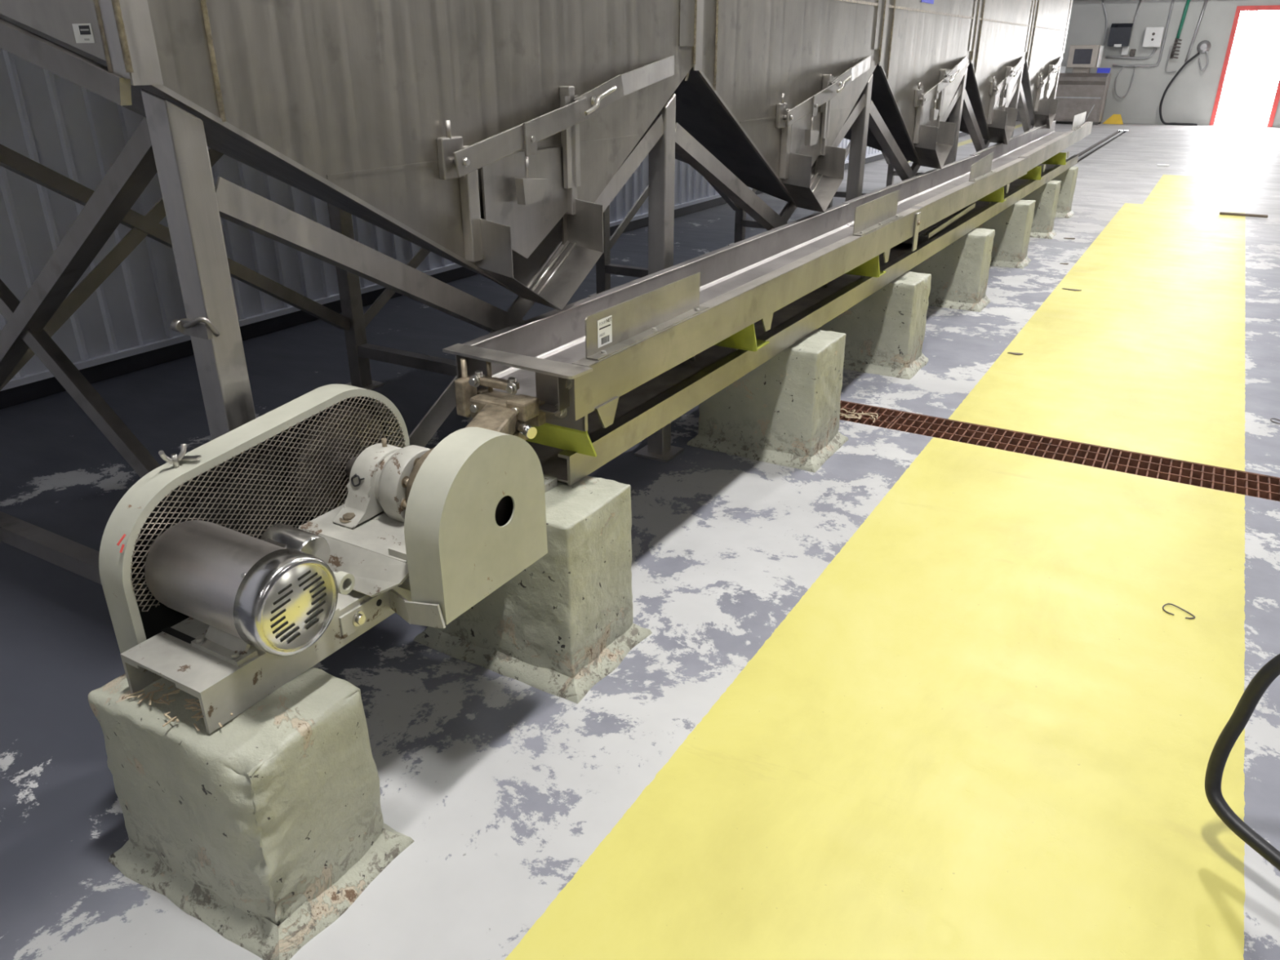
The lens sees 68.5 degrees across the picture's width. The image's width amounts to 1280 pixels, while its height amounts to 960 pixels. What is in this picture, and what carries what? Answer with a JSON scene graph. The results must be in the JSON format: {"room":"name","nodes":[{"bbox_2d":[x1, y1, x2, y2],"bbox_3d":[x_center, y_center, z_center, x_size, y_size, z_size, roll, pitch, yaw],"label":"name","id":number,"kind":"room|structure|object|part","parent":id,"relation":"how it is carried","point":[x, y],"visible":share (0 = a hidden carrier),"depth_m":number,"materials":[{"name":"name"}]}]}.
{"room":"factory floor","nodes":[
{"label":"factory floor","id":0,"kind":"room"},
{"bbox_2d":[0,48,881,378],"bbox_3d":[1.415,-5.643,9.584,0.096,5.200,30.500,14,28,28],"label":"wall","id":1,"kind":"structure","parent":0,"point":[51,120],"depth_m":4.37,"materials":[{"name":"white metal"}]},
{"bbox_2d":[0,120,1017,408],"bbox_3d":[1.452,-3.356,10.593,0.040,0.030,30.500,14,28,28],"label":"baseboard","id":2,"kind":"structure","parent":1,"relation":"attached to","point":[28,379],"depth_m":4.74,"materials":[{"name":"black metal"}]},
{"bbox_2d":[0,120,1279,959],"bbox_3d":[7.231,-1.939,7.698,13.450,0.001,30.800,14,28,28],"label":"floor","id":3,"kind":"structure","parent":0,"point":[907,695],"depth_m":2.34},
{"bbox_2d":[88,666,414,959],"bbox_3d":[-0.729,0.540,1.733,0.489,0.390,0.342,13,27,27],"label":"pedestal","id":4,"kind":"object","parent":3,"relation":"on","point":[264,827],"visible":0.83,"depth_m":1.62,"materials":[{"name":"beige concrete"}]},
{"bbox_2d":[98,383,557,733],"bbox_3d":[-0.506,0.061,1.861,0.479,0.385,1.032,14,28,28],"label":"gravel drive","id":5,"kind":"object","parent":4,"relation":"on","point":[246,559],"visible":0.99,"depth_m":1.72,"materials":[{"name":"beige metal"}]},
{"bbox_3d":[-0.713,0.173,1.629,0.242,0.166,0.166,14,28,28],"label":"motor","id":6,"kind":"part","parent":5,"relation":"part of","materials":[{"name":"silver metal"}]},
{"bbox_3d":[-0.723,0.270,1.674,0.212,0.006,0.294,14,28,28],"label":"motor plate","id":7,"kind":"part","parent":5,"relation":"part of","materials":[{"name":"beige metal"}]},
{"bbox_3d":[-0.757,0.038,1.896,0.003,0.359,0.688,14,28,28],"label":"plate","id":8,"kind":"part","parent":5,"relation":"part of","materials":[{"name":"grey metal"}]},
{"bbox_2d":[262,564,333,649],"bbox_3d":[-0.564,0.209,1.550,0.003,0.147,0.147,14,28,28],"label":"fan grille","id":9,"kind":"object","parent":5,"relation":"attached to","point":[297,599],"depth_m":1.54,"materials":[{"name":"silver metal"}]},
{"bbox_3d":[-0.478,0.108,1.928,0.320,0.092,0.372,14,28,28],"label":"bearing plate","id":10,"kind":"part","parent":5,"relation":"part of","materials":[{"name":"beige metal"}]},
{"bbox_3d":[-0.342,-0.095,2.069,0.085,0.059,0.372,4,25,9],"label":"connecting rod","id":11,"kind":"part","parent":5,"relation":"part of","materials":[{"name":"brown metal"}]},
{"bbox_2d":[0,63,1061,584],"bbox_3d":[1.018,-2.218,6.158,1.724,1.775,10.157,14,28,28],"label":"support frame","id":12,"kind":"object","parent":3,"relation":"on","point":[170,141],"visible":0.35,"depth_m":2.26,"materials":[{"name":"silver metal"}]},
{"bbox_3d":[-0.836,-0.085,1.943,0.068,1.339,0.068,14,28,28],"label":"post","id":13,"kind":"part","parent":12,"relation":"part of","materials":[{"name":"silver metal"}]},
{"bbox_2d":[0,0,694,311],"bbox_3d":[-0.993,-1.526,2.571,1.793,1.934,2.056,14,28,28],"label":"storage bin","id":14,"kind":"object","parent":12,"relation":"on","point":[486,136],"visible":1,"depth_m":2.20,"materials":[{"name":"silver metal"}]},
{"bbox_3d":[-1.299,-0.979,2.398,1.650,1.042,1.043,14,28,28],"label":"floor plate","id":15,"kind":"part","parent":14,"relation":"part of","materials":[{"name":"silver metal"}]},
{"bbox_3d":[-0.334,-1.428,2.203,0.006,1.811,2.033,14,28,28],"label":"panel","id":16,"kind":"part","parent":14,"relation":"part of","materials":[{"name":"silver metal"}]},
{"bbox_3d":[-0.370,-0.586,2.362,0.137,0.138,0.003,18,30,35],"label":"plate","id":17,"kind":"part","parent":14,"relation":"part of","materials":[{"name":"silver metal"}]},
{"bbox_3d":[-0.784,-1.340,3.197,1.650,1.042,0.990,14,28,28],"label":"floor plate","id":18,"kind":"part","parent":14,"relation":"part of","materials":[{"name":"silver metal"}]},
{"bbox_3d":[-0.158,-0.733,2.693,0.137,0.143,0.003,18,30,35],"label":"plate","id":19,"kind":"part","parent":14,"relation":"part of","materials":[{"name":"silver metal"}]},
{"bbox_3d":[-0.109,-1.062,2.628,0.016,0.074,0.131,18,30,35],"label":"latch handle","id":20,"kind":"part","parent":14,"relation":"part of","materials":[{"name":"metal"}]},
{"bbox_3d":[-1.292,-1.226,4.008,0.068,1.721,0.068,14,28,28],"label":"post","id":21,"kind":"part","parent":12,"relation":"part of","materials":[{"name":"silver metal"}]},
{"bbox_3d":[-1.292,-0.439,4.363,0.140,0.010,0.140,14,28,28],"label":"foot plate","id":22,"kind":"part","parent":12,"relation":"part of","materials":[{"name":"silver metal"}]},
{"bbox_3d":[-0.233,-1.982,5.644,0.068,1.753,0.068,14,28,28],"label":"post","id":23,"kind":"part","parent":12,"relation":"part of","materials":[{"name":"silver metal"}]},
{"bbox_3d":[0.074,-0.109,3.632,0.140,0.010,0.140,14,28,28],"label":"foot plate","id":24,"kind":"part","parent":12,"relation":"part of","materials":[{"name":"silver metal"}]},
{"bbox_3d":[0.074,-0.701,3.364,0.068,1.294,0.068,14,28,28],"label":"post","id":25,"kind":"part","parent":12,"relation":"part of","materials":[{"name":"silver metal"}]},
{"bbox_3d":[0.806,-2.713,7.253,0.068,1.761,0.068,14,28,28],"label":"post","id":26,"kind":"part","parent":12,"relation":"part of","materials":[{"name":"silver metal"}]},
{"bbox_2d":[640,0,884,213],"bbox_3d":[0.039,-2.249,4.171,1.793,1.934,2.056,14,28,28],"label":"storage bin","id":27,"kind":"object","parent":12,"relation":"on","point":[770,87],"visible":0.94,"depth_m":3.89,"materials":[{"name":"silver metal"}]},
{"bbox_3d":[-0.267,-1.702,3.998,1.650,1.042,1.043,14,28,28],"label":"floor plate","id":28,"kind":"part","parent":27,"relation":"part of","materials":[{"name":"silver metal"}]},
{"bbox_3d":[0.698,-2.150,3.804,0.006,1.811,2.033,14,28,28],"label":"panel","id":29,"kind":"part","parent":27,"relation":"part of","materials":[{"name":"silver metal"}]},
{"bbox_3d":[0.662,-1.309,3.963,0.137,0.138,0.003,18,30,35],"label":"plate","id":30,"kind":"part","parent":27,"relation":"part of","materials":[{"name":"silver metal"}]},
{"bbox_3d":[0.248,-2.062,4.797,1.650,1.042,0.990,14,28,28],"label":"floor plate","id":31,"kind":"part","parent":27,"relation":"part of","materials":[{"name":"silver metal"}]},
{"bbox_3d":[0.874,-1.455,4.294,0.137,0.143,0.003,18,30,35],"label":"plate","id":32,"kind":"part","parent":27,"relation":"part of","materials":[{"name":"silver metal"}]},
{"bbox_3d":[0.923,-1.785,4.229,0.016,0.074,0.131,18,30,35],"label":"latch handle","id":33,"kind":"part","parent":27,"relation":"part of","materials":[{"name":"metal"}]},
{"bbox_3d":[1.840,-3.438,8.856,0.068,1.762,0.068,14,28,28],"label":"post","id":34,"kind":"part","parent":12,"relation":"part of","materials":[{"name":"silver metal"}]},
{"bbox_3d":[1.133,-1.457,5.000,0.068,1.325,0.068,14,28,28],"label":"post","id":35,"kind":"part","parent":12,"relation":"part of","materials":[{"name":"silver metal"}]},
{"bbox_3d":[2.873,-4.162,10.458,0.068,1.764,0.068,14,28,28],"label":"post","id":36,"kind":"part","parent":12,"relation":"part of","materials":[{"name":"silver metal"}]},
{"bbox_2d":[844,0,979,168],"bbox_3d":[1.071,-2.971,5.772,1.793,1.934,2.056,14,28,28],"label":"storage bin","id":37,"kind":"object","parent":12,"relation":"on","point":[926,46],"visible":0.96,"depth_m":5.52,"materials":[{"name":"silver metal"}]},
{"bbox_3d":[0.765,-2.424,5.599,1.650,1.042,1.043,14,28,28],"label":"floor plate","id":38,"kind":"part","parent":37,"relation":"part of","materials":[{"name":"silver metal"}]},
{"bbox_3d":[1.694,-2.031,5.564,0.137,0.138,0.003,18,30,35],"label":"plate","id":39,"kind":"part","parent":37,"relation":"part of","materials":[{"name":"silver metal"}]},
{"bbox_3d":[1.730,-2.873,5.404,0.006,1.811,2.033,14,28,28],"label":"panel","id":40,"kind":"part","parent":37,"relation":"part of","materials":[{"name":"silver metal"}]},
{"bbox_3d":[1.907,-2.178,5.895,0.137,0.143,0.003,18,30,35],"label":"plate","id":41,"kind":"part","parent":37,"relation":"part of","materials":[{"name":"silver metal"}]},
{"bbox_3d":[1.956,-2.507,5.830,0.016,0.074,0.131,18,30,35],"label":"latch handle","id":42,"kind":"part","parent":37,"relation":"part of","materials":[{"name":"metal"}]},
{"bbox_3d":[2.172,-2.188,6.609,0.068,1.333,0.068,14,28,28],"label":"post","id":43,"kind":"part","parent":12,"relation":"part of","materials":[{"name":"silver metal"}]},
{"bbox_2d":[945,0,1035,144],"bbox_3d":[2.103,-3.694,7.373,1.793,1.934,2.056,14,28,28],"label":"storage bin","id":44,"kind":"object","parent":12,"relation":"on","point":[1002,32],"visible":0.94,"depth_m":7.13,"materials":[{"name":"silver metal"}]},
{"bbox_3d":[1.798,-3.147,7.200,1.650,1.042,1.043,14,28,28],"label":"floor plate","id":45,"kind":"part","parent":44,"relation":"part of","materials":[{"name":"silver metal"}]},
{"bbox_3d":[2.726,-2.754,7.164,0.137,0.138,0.003,18,30,35],"label":"plate","id":46,"kind":"part","parent":44,"relation":"part of","materials":[{"name":"silver metal"}]},
{"bbox_3d":[2.762,-3.596,7.005,0.006,1.811,2.033,14,28,28],"label":"panel","id":47,"kind":"part","parent":44,"relation":"part of","materials":[{"name":"silver metal"}]},
{"bbox_3d":[2.939,-2.901,7.495,0.137,0.143,0.003,18,30,35],"label":"plate","id":48,"kind":"part","parent":44,"relation":"part of","materials":[{"name":"silver metal"}]},
{"bbox_3d":[3.205,-2.912,8.212,0.068,1.335,0.068,14,28,28],"label":"post","id":49,"kind":"part","parent":12,"relation":"part of","materials":[{"name":"silver metal"}]},
{"bbox_2d":[1007,0,1073,128],"bbox_3d":[3.137,-4.418,8.976,1.793,1.934,2.063,14,28,28],"label":"storage bin","id":50,"kind":"object","parent":12,"relation":"on","point":[1051,18],"visible":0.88,"depth_m":8.73,"materials":[{"name":"silver metal"}]},
{"bbox_3d":[2.830,-3.869,8.800,1.650,1.042,1.043,14,28,28],"label":"floor plate","id":51,"kind":"part","parent":50,"relation":"part of","materials":[{"name":"silver metal"}]},
{"bbox_3d":[3.758,-3.476,8.765,0.137,0.138,0.003,18,30,35],"label":"plate","id":52,"kind":"part","parent":50,"relation":"part of","materials":[{"name":"silver metal"}]},
{"bbox_3d":[3.794,-4.318,8.606,0.006,1.811,2.033,14,28,28],"label":"panel","id":53,"kind":"part","parent":50,"relation":"part of","materials":[{"name":"silver metal"}]},
{"bbox_3d":[3.971,-3.623,9.096,0.137,0.143,0.003,18,30,35],"label":"plate","id":54,"kind":"part","parent":50,"relation":"part of","materials":[{"name":"silver metal"}]},
{"bbox_3d":[4.239,-3.637,9.815,0.068,1.337,0.068,14,28,28],"label":"post","id":55,"kind":"part","parent":12,"relation":"part of","materials":[{"name":"silver metal"}]},
{"bbox_2d":[413,475,652,703],"bbox_3d":[-0.284,0.212,2.390,0.527,0.447,0.355,14,28,28],"label":"concrete pier","id":56,"kind":"object","parent":3,"relation":"on","point":[563,624],"visible":0.52,"depth_m":2.27,"materials":[{"name":"beige concrete"}]},
{"bbox_2d":[686,328,848,472],"bbox_3d":[0.508,-0.354,3.643,0.542,0.447,0.383,14,28,28],"label":"concrete pier","id":57,"kind":"object","parent":3,"relation":"on","point":[785,411],"visible":0.62,"depth_m":3.51,"materials":[{"name":"beige concrete"}]},
{"bbox_2d":[817,271,931,379],"bbox_3d":[1.142,-0.797,4.627,0.537,0.446,0.368,14,28,28],"label":"concrete pier","id":58,"kind":"object","parent":3,"relation":"on","point":[884,331],"visible":0.61,"depth_m":4.49,"materials":[{"name":"beige concrete"}]},
{"bbox_2d":[908,228,995,311],"bbox_3d":[1.892,-1.324,5.793,0.537,0.445,0.336,14,28,28],"label":"concrete pier","id":59,"kind":"object","parent":3,"relation":"on","point":[959,271],"visible":0.5,"depth_m":5.66,"materials":[{"name":"beige concrete"}]},
{"bbox_2d":[442,111,1093,485],"bbox_3d":[1.974,-1.810,5.751,0.418,0.474,9.180,14,28,28],"label":"conveyor","id":60,"kind":"object","parent":59,"relation":"on","point":[585,382],"visible":0.98,"depth_m":2.93,"materials":[{"name":"silver metal"}]},
{"bbox_3d":[-0.400,-0.229,2.323,0.070,0.185,0.008,14,28,28],"label":"plate","id":61,"kind":"part","parent":60,"relation":"part of","materials":[{"name":"silver metal"}]},
{"bbox_3d":[-0.186,-0.195,2.200,0.135,0.145,0.008,14,28,28],"label":"plate","id":62,"kind":"part","parent":60,"relation":"part of","materials":[{"name":"silver metal"}]},
{"bbox_3d":[0.034,-0.428,2.397,0.034,0.098,0.575,14,28,28],"label":"skirt plate","id":63,"kind":"part","parent":60,"relation":"part of","materials":[{"name":"silver metal"}]},
{"bbox_3d":[0.997,-1.110,3.886,0.034,0.110,0.575,14,28,28],"label":"skirt plate","id":64,"kind":"part","parent":60,"relation":"part of","materials":[{"name":"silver metal"}]},
{"bbox_3d":[1.998,-1.821,5.449,0.034,0.115,0.560,14,28,28],"label":"skirt plate","id":65,"kind":"part","parent":60,"relation":"part of","materials":[{"name":"silver metal"}]},
{"bbox_3d":[4.050,-3.301,8.624,0.034,0.120,0.800,14,28,28],"label":"skirt plate","id":66,"kind":"part","parent":60,"relation":"part of","materials":[{"name":"silver metal"}]},
{"bbox_2d":[975,200,1035,268],"bbox_3d":[2.627,-1.840,6.938,0.530,0.445,0.342,14,28,28],"label":"concrete pier","id":67,"kind":"object","parent":3,"relation":"on","point":[1012,225],"visible":0.49,"depth_m":6.79,"materials":[{"name":"beige concrete"}]},
{"bbox_2d":[1007,351,1023,355],"bbox_3d":[1.932,-0.650,4.836,0.074,0.004,0.032,14,28,28],"label":"scrap","id":68,"kind":"object","parent":3,"relation":"on","point":[1014,353],"visible":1,"depth_m":4.83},
{"bbox_2d":[1020,180,1061,239],"bbox_3d":[3.309,-2.332,8.025,0.525,0.446,0.317,14,28,28],"label":"concrete pier","id":69,"kind":"object","parent":3,"relation":"on","point":[1046,197],"visible":0.41,"depth_m":7.87,"materials":[{"name":"beige concrete"}]},
{"bbox_2d":[840,400,1279,478],"bbox_3d":[4.830,0.730,1.994,11.210,0.168,0.260,14,28,28],"label":"trim","id":70,"kind":"structure","parent":3,"relation":"in","point":[841,400],"depth_m":3.73,"materials":[{"name":"metal"}]},
{"bbox_2d":[839,400,902,428],"bbox_3d":[0.547,-0.310,4.286,1.229,0.157,0.236,14,28,28],"label":"drain grate","id":71,"kind":"object","parent":70,"relation":"in","point":[886,417],"visible":0.18,"depth_m":4.05,"materials":[{"name":"metal"}]},
{"bbox_2d":[840,408,878,422],"bbox_3d":[0.918,-0.282,4.011,0.200,0.015,0.104,14,28,28],"label":"tuft","id":72,"kind":"object","parent":71,"relation":"on","point":[852,411],"visible":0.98,"depth_m":4.00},
{"bbox_2d":[888,412,1110,468],"bbox_3d":[1.433,-0.096,3.811,0.814,0.157,0.236,14,28,28],"label":"drain grate","id":73,"kind":"object","parent":70,"relation":"in","point":[1096,456],"visible":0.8,"depth_m":3.79,"materials":[{"name":"metal"}]},
{"bbox_2d":[1104,448,1279,501],"bbox_3d":[2.138,0.074,3.434,0.809,0.157,0.236,14,28,28],"label":"drain grate","id":74,"kind":"object","parent":70,"relation":"in","point":[1263,486],"visible":0.82,"depth_m":3.48,"materials":[{"name":"metal"}]},
{"bbox_2d":[1050,165,1078,217],"bbox_3d":[3.936,-2.788,9.037,0.501,0.444,0.342,14,28,28],"label":"concrete pier","id":75,"kind":"object","parent":3,"relation":"on","point":[1068,178],"visible":0.37,"depth_m":8.87,"materials":[{"name":"beige concrete"}]},
{"bbox_2d":[1062,288,1081,290],"bbox_3d":[2.831,-1.248,6.161,0.118,0.004,0.032,14,28,28],"label":"scrap","id":76,"kind":"object","parent":3,"relation":"on","point":[1062,288],"visible":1,"depth_m":6.16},
{"bbox_2d":[1053,72,1111,124],"bbox_3d":[9.809,-8.571,21.113,1.160,1.050,0.700,14,28,28],"label":"control console","id":77,"kind":"object","parent":3,"relation":"on","point":[1076,94],"visible":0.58,"depth_m":20.82,"materials":[{"name":"metal"}]},
{"bbox_2d":[1059,66,1066,73],"bbox_3d":[9.420,-9.175,21.002,0.180,0.139,0.100,14,28,28],"label":"card","id":78,"kind":"object","parent":77,"relation":"on","point":[1062,70],"visible":0.64,"depth_m":20.97,"materials":[{"name":"paper"}]},
{"bbox_3d":[9.678,-8.293,20.994,1.040,0.440,0.015,14,28,28],"label":"door","id":79,"kind":"part","parent":77,"relation":"part of","materials":[{"name":"metal"}]},
{"bbox_2d":[1066,44,1103,73],"bbox_3d":[9.841,-9.315,20.789,0.645,0.569,0.468,14,28,28],"label":"monitor","id":80,"kind":"object","parent":77,"relation":"on","point":[1081,58],"visible":1,"depth_m":20.60,"materials":[{"name":"beige plastic"}]},
{"bbox_2d":[1096,67,1111,73],"bbox_3d":[10.138,-8.953,20.537,0.260,0.100,0.060,14,28,28],"label":"display","id":81,"kind":"object","parent":77,"relation":"on","point":[1105,70],"visible":1,"depth_m":20.53,"materials":[{"name":"blue plastic"}]},
{"bbox_2d":[1077,129,1127,154],"bbox_3d":[8.103,-5.839,16.509,0.210,0.138,7.520,14,28,28],"label":"trim","id":82,"kind":"structure","parent":3,"relation":"in","point":[1118,130],"depth_m":19.42,"materials":[{"name":"silver metal"}]},
{"bbox_2d":[1076,130,1126,162],"bbox_3d":[8.103,-5.846,16.507,0.186,0.130,7.490,14,28,28],"label":"drain cover","id":83,"kind":"object","parent":82,"relation":"in","point":[1095,147],"visible":0.47,"depth_m":16.33,"materials":[{"name":"metal"}]},
{"bbox_2d":[1102,114,1123,124],"bbox_3d":[10.704,-8.149,21.210,0.430,0.200,0.160,14,28,28],"label":"floor marker","id":84,"kind":"object","parent":3,"relation":"on","point":[1114,118],"visible":1,"depth_m":21.18,"materials":[{"name":"yellow plastic"}]},
{"bbox_2d":[1156,164,1169,166],"bbox_3d":[7.302,-4.394,13.110,0.150,0.020,0.120,14,28,28],"label":"paper scrap","id":85,"kind":"object","parent":3,"relation":"on","point":[1157,165],"visible":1,"depth_m":13.08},
{"bbox_2d":[1162,603,1195,618],"bbox_3d":[1.482,0.364,2.588,0.052,0.004,0.083,-14,28,-28],"label":"wire hook","id":86,"kind":"object","parent":3,"relation":"on","point":[1164,610],"visible":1,"depth_m":2.59,"materials":[{"name":"metal"}]},
{"bbox_2d":[1204,653,1279,871],"bbox_3d":[1.913,0.526,1.591,1.575,0.545,1.413,-22,32,-40],"label":"hose","id":87,"kind":"object","parent":3,"relation":"on","point":[1265,676],"visible":1,"depth_m":1.73,"materials":[{"name":"black rubber"}]},
{"bbox_2d":[1219,211,1267,217],"bbox_3d":[5.799,-2.550,9.026,0.400,0.020,0.070,14,28,28],"label":"wood strip","id":88,"kind":"object","parent":3,"relation":"on","point":[1220,212],"visible":1,"depth_m":9.00,"materials":[{"name":"brown wood"}]},
{"bbox_2d":[1061,0,1279,127],"bbox_3d":[14.941,-9.699,18.567,13.430,5.200,0.200,14,28,28],"label":"wall","id":89,"kind":"structure","parent":0,"point":[1191,95],"depth_m":20.82,"materials":[{"name":"paint"}]},
{"bbox_2d":[1101,0,1107,45],"bbox_3d":[10.402,-10.273,21.082,0.254,0.938,0.036,14,28,28],"label":"conduit pipe","id":90,"kind":"object","parent":89,"relation":"attached to","point":[1103,3],"visible":1,"depth_m":21.03,"materials":[{"name":"grey metal"}]},
{"bbox_2d":[1106,22,1133,46],"bbox_3d":[10.701,-9.912,20.929,0.430,0.475,0.228,14,28,28],"label":"dispenser","id":91,"kind":"object","parent":89,"relation":"attached to","point":[1120,34],"visible":1,"depth_m":20.86,"materials":[{"name":"black plastic"}]},
{"bbox_2d":[1120,46,1128,54],"bbox_3d":[10.873,-9.626,21.054,0.130,0.180,0.060,14,28,28],"label":"outlet box","id":92,"kind":"object","parent":89,"relation":"attached to","point":[1125,49],"visible":1,"depth_m":21.03,"materials":[{"name":"white plastic"}]},
{"bbox_2d":[1106,47,1156,59],"bbox_3d":[10.989,-9.553,21.021,0.992,0.251,0.048,14,28,28],"label":"conduit pipe","id":93,"kind":"object","parent":89,"relation":"attached to","point":[1155,48],"visible":1,"depth_m":21.01,"materials":[{"name":"grey metal"}]},
{"bbox_2d":[1129,48,1136,56],"bbox_3d":[11.016,-9.555,20.995,0.100,0.140,0.060,14,28,28],"label":"switch box","id":94,"kind":"object","parent":89,"relation":"attached to","point":[1132,52],"visible":1,"depth_m":20.97,"materials":[{"name":"metal"}]},
{"bbox_2d":[1131,0,1141,33],"bbox_3d":[10.940,-10.131,20.799,0.126,0.953,0.036,14,28,28],"label":"conduit pipe","id":95,"kind":"object","parent":89,"relation":"attached to","point":[1140,2],"visible":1,"depth_m":20.71,"materials":[{"name":"grey metal"}]},
{"bbox_2d":[1112,0,1174,66],"bbox_3d":[11.128,-9.887,20.780,0.974,1.379,0.048,14,28,28],"label":"conduit pipe","id":96,"kind":"object","parent":89,"relation":"attached to","point":[1172,1],"visible":1,"depth_m":20.74,"materials":[{"name":"grey metal"}]},
{"bbox_2d":[1114,66,1136,97],"bbox_3d":[10.956,-9.012,21.258,0.368,0.675,0.060,14,28,28],"label":"power cord","id":97,"kind":"object","parent":96,"relation":"hanging from","point":[1122,66],"visible":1,"depth_m":21.25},
{"bbox_2d":[1142,26,1164,47],"bbox_3d":[11.295,-9.749,20.670,0.360,0.400,0.150,14,28,28],"label":"electrical outlet","id":98,"kind":"object","parent":89,"relation":"attached to","point":[1153,37],"visible":1,"depth_m":20.62,"materials":[{"name":"white plastic"}]},
{"bbox_2d":[1164,38,1182,72],"bbox_3d":[11.713,-9.315,20.613,0.229,0.688,0.103,14,28,28],"label":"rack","id":99,"kind":"object","parent":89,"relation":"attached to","point":[1176,40],"visible":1,"depth_m":20.59,"materials":[{"name":"metal"}]},
{"bbox_2d":[1175,0,1190,38],"bbox_3d":[11.752,-9.992,20.310,0.130,0.805,0.070,14,28,28],"label":"pipe","id":100,"kind":"object","parent":89,"relation":"attached to","point":[1188,2],"visible":1,"depth_m":20.30,"materials":[{"name":"green metal"}]},
{"bbox_2d":[1101,117,1279,127],"bbox_3d":[14.919,-7.327,19.511,13.350,0.100,0.019,14,28,28],"label":"baseboard","id":101,"kind":"structure","parent":89,"relation":"attached to","point":[1124,120],"depth_m":21.20,"materials":[{"name":"paint"}]},
{"bbox_2d":[1184,0,1208,62],"bbox_3d":[12.011,-9.715,20.268,0.196,1.276,0.056,14,28,28],"label":"riser pipe","id":102,"kind":"object","parent":89,"relation":"attached to","point":[1206,1],"visible":1,"depth_m":20.26,"materials":[{"name":"grey metal"}]},
{"bbox_2d":[1196,40,1210,71],"bbox_3d":[12.193,-9.198,20.359,0.286,0.604,0.120,14,28,28],"label":"hook","id":103,"kind":"object","parent":89,"relation":"attached to","point":[1203,46],"visible":1,"depth_m":20.30,"materials":[{"name":"silver metal"}]},
{"bbox_2d":[1159,52,1199,125],"bbox_3d":[11.980,-8.602,20.667,0.835,1.480,0.221,16,29,32],"label":"hose","id":104,"kind":"object","parent":103,"relation":"hanging from","point":[1197,53],"visible":1,"depth_m":20.80,"materials":[{"name":"black rubber"}]},
{"bbox_2d":[1208,4,1279,127],"bbox_3d":[13.156,-8.834,20.102,1.185,2.360,0.250,14,28,28],"label":"door frame","id":105,"kind":"structure","parent":89,"relation":"in","point":[1272,7],"depth_m":20.10,"materials":[{"name":"red metal"}]},
{"bbox_2d":[1214,88,1275,125],"bbox_3d":[20.596,-13.081,32.547,24.000,0.100,29.700,14,28,28],"label":"ground","id":106,"kind":"structure","parent":0,"point":[1251,107],"depth_m":28.50,"materials":[{"name":"white"}]}
]}

